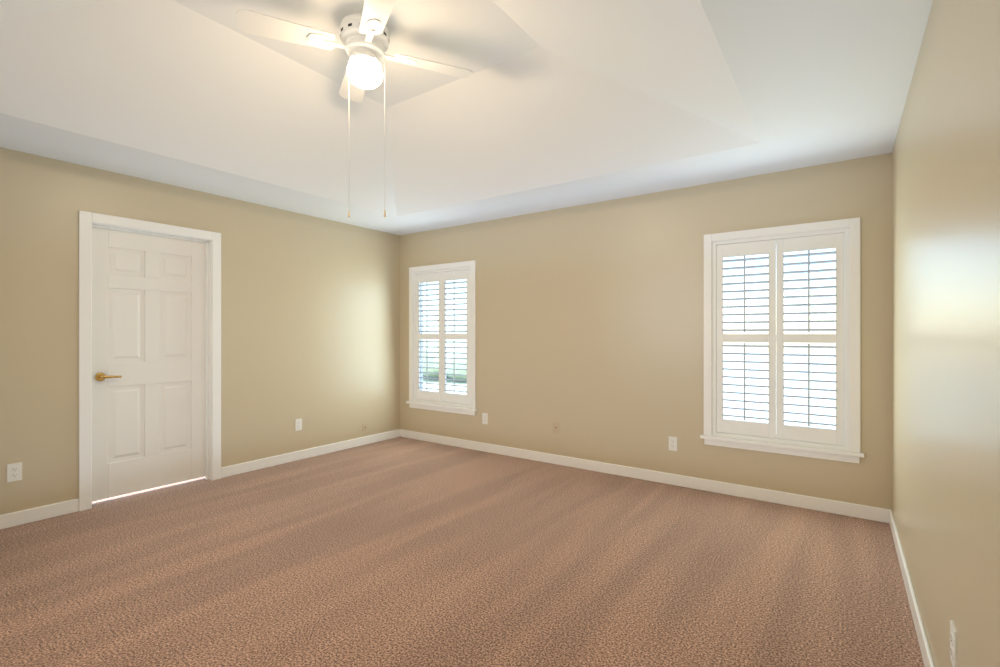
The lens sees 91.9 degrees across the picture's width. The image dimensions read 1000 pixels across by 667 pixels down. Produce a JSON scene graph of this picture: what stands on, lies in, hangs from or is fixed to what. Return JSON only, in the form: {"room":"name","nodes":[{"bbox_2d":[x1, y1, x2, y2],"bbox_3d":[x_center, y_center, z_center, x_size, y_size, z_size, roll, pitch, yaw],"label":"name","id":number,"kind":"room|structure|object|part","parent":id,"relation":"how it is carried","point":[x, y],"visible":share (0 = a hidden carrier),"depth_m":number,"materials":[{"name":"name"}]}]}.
{"room":"empty bedroom","nodes":[
{"label":"empty bedroom","id":0,"kind":"room"},
{"bbox_2d":[0,147,399,514],"bbox_3d":[-2.695,-0.350,3.890,0.120,3.200,4.946,0,0,35],"label":"wall","id":1,"kind":"structure","parent":0,"point":[310,321],"depth_m":4.29,"materials":[{"name":"beige paint"}]},
{"bbox_2d":[7,462,21,481],"bbox_3d":[-3.149,0.900,3.139,0.008,0.115,0.070,0,0,35],"label":"electrical outlet","id":2,"kind":"object","parent":1,"relation":"attached to","point":[14,471],"visible":1,"depth_m":3.14,"materials":[{"name":"white plastic"}]},
{"bbox_2d":[0,499,78,529],"bbox_3d":[-3.469,1.204,2.676,0.020,0.092,1.770,0,0,35],"label":"baseboard","id":3,"kind":"structure","parent":1,"relation":"attached to","point":[13,519],"depth_m":3.22,"materials":[{"name":"white wood"}]},
{"bbox_2d":[92,227,204,501],"bbox_3d":[-2.749,0.221,3.833,0.095,2.014,0.792,0,0,35],"label":"door","id":4,"kind":"structure","parent":1,"relation":"in","point":[148,361],"depth_m":3.81,"materials":[{"name":"white wood"}]},
{"bbox_2d":[79,210,220,510],"bbox_3d":[-2.733,0.193,3.821,0.138,2.115,0.950,0,0,35],"label":"door frame","id":5,"kind":"structure","parent":1,"relation":"attached to","point":[88,221],"depth_m":3.75,"materials":[{"name":"white wood"}]},
{"bbox_2d":[295,418,301,430],"bbox_3d":[-1.988,0.900,4.778,0.008,0.115,0.070,0,0,35],"label":"electrical outlet","id":6,"kind":"object","parent":1,"relation":"attached to","point":[298,424],"visible":1,"depth_m":4.77,"materials":[{"name":"white plastic"}]},
{"bbox_2d":[221,429,399,477],"bbox_3d":[-1.818,1.204,5.012,0.014,0.092,2.050,0,0,35],"label":"baseboard","id":7,"kind":"structure","parent":1,"relation":"attached to","point":[227,471],"depth_m":4.81,"materials":[{"name":"white wood"}]},
{"bbox_2d":[362,423,367,430],"bbox_3d":[-1.516,1.055,5.441,0.010,0.075,0.070,0,0,35],"label":"outlet","id":8,"kind":"object","parent":1,"relation":"attached to","point":[364,427],"visible":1,"depth_m":5.43,"materials":[{"name":"beige plastic"}]},
{"bbox_2d":[0,0,932,234],"bbox_3d":[-0.714,-1.560,2.560,4.651,0.740,4.826,0,0,35],"label":"ceiling","id":9,"kind":"structure","parent":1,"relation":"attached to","point":[546,105],"depth_m":2.90,"materials":[{"name":"white paint"}]},
{"bbox_2d":[236,0,472,216],"bbox_3d":[-0.714,-1.132,2.560,0.911,1.036,0.911,0,0,20],"label":"fan","id":10,"kind":"object","parent":9,"relation":"hanging from","point":[364,36],"visible":1,"depth_m":2.47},
{"bbox_3d":[-0.714,-1.369,2.560,0.186,0.128,0.186,0,0,35],"label":"globe","id":11,"kind":"part","parent":10,"relation":"part of"},
{"bbox_2d":[0,437,924,666],"bbox_3d":[-1.245,1.300,2.936,6.551,0.100,5.426,0,0,35],"label":"floor","id":12,"kind":"structure","parent":0,"point":[400,552],"depth_m":2.51,"materials":[{"name":"brown carpet"}]},
{"bbox_2d":[400,153,891,509],"bbox_3d":[0.716,-0.350,4.577,4.891,3.200,0.120,0,0,35],"label":"wall","id":13,"kind":"structure","parent":0,"point":[590,328],"depth_m":4.18,"materials":[{"name":"beige paint"}]},
{"bbox_2d":[406,260,476,415],"bbox_3d":[-0.646,0.048,5.510,1.040,1.665,0.157,0,0,35],"label":"window","id":14,"kind":"structure","parent":13,"relation":"in","point":[442,396],"depth_m":5.49,"materials":[{"name":"white wood"}]},
{"bbox_2d":[482,413,487,423],"bbox_3d":[-0.159,0.900,5.119,0.070,0.115,0.008,0,0,35],"label":"electrical outlet","id":15,"kind":"object","parent":13,"relation":"attached to","point":[484,418],"visible":1,"depth_m":5.12,"materials":[{"name":"white plastic"}]},
{"bbox_2d":[553,421,558,433],"bbox_3d":[0.531,0.900,4.624,0.070,0.115,0.017,0,0,35],"label":"outlet","id":16,"kind":"object","parent":13,"relation":"attached to","point":[555,427],"visible":1,"depth_m":4.62,"materials":[{"name":"beige plastic"}]},
{"bbox_2d":[400,429,883,521],"bbox_3d":[0.663,1.204,4.529,4.620,0.092,0.020,0,0,35],"label":"baseboard","id":17,"kind":"structure","parent":13,"relation":"attached to","point":[790,499],"depth_m":3.97,"materials":[{"name":"white wood"}]},
{"bbox_2d":[669,436,676,450],"bbox_3d":[1.427,0.910,3.994,0.070,0.115,0.008,0,0,35],"label":"electrical outlet","id":18,"kind":"object","parent":13,"relation":"attached to","point":[672,443],"visible":1,"depth_m":3.99,"materials":[{"name":"white plastic"}]},
{"bbox_2d":[700,217,863,463],"bbox_3d":[2.057,0.048,3.599,1.040,1.665,0.165,0,0,35],"label":"window","id":19,"kind":"structure","parent":13,"relation":"in","point":[776,428],"depth_m":3.55,"materials":[{"name":"white wood"}]},
{"bbox_2d":[892,0,999,666],"bbox_3d":[1.197,-0.350,1.131,0.120,3.200,4.946,0,0,35],"label":"wall","id":20,"kind":"structure","parent":0,"point":[946,331],"depth_m":1.45,"materials":[{"name":"beige paint"}]},
{"bbox_2d":[884,509,934,666],"bbox_3d":[1.174,1.204,1.221,0.020,0.092,4.826,0,0,35],"label":"baseboard","id":21,"kind":"structure","parent":20,"relation":"attached to","point":[927,657],"depth_m":2.18,"materials":[{"name":"white wood"}]},
{"bbox_2d":[950,620,956,666],"bbox_3d":[1.306,0.900,1.395,0.008,0.115,0.070,0,0,35],"label":"electrical outlet","id":22,"kind":"object","parent":20,"relation":"attached to","point":[953,645],"visible":0.98,"depth_m":1.38,"materials":[{"name":"white plastic"}]},
{"label":"outside","id":23,"kind":"structure","parent":0,"visible":0},
{"bbox_2d":[423,308,835,428],"bbox_3d":[-1.115,0.297,6.015,60.000,2.344,70.000,0,0,35],"label":"garden","id":24,"kind":"object","parent":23,"point":[824,385],"depth_m":13.01,"materials":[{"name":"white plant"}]}
]}

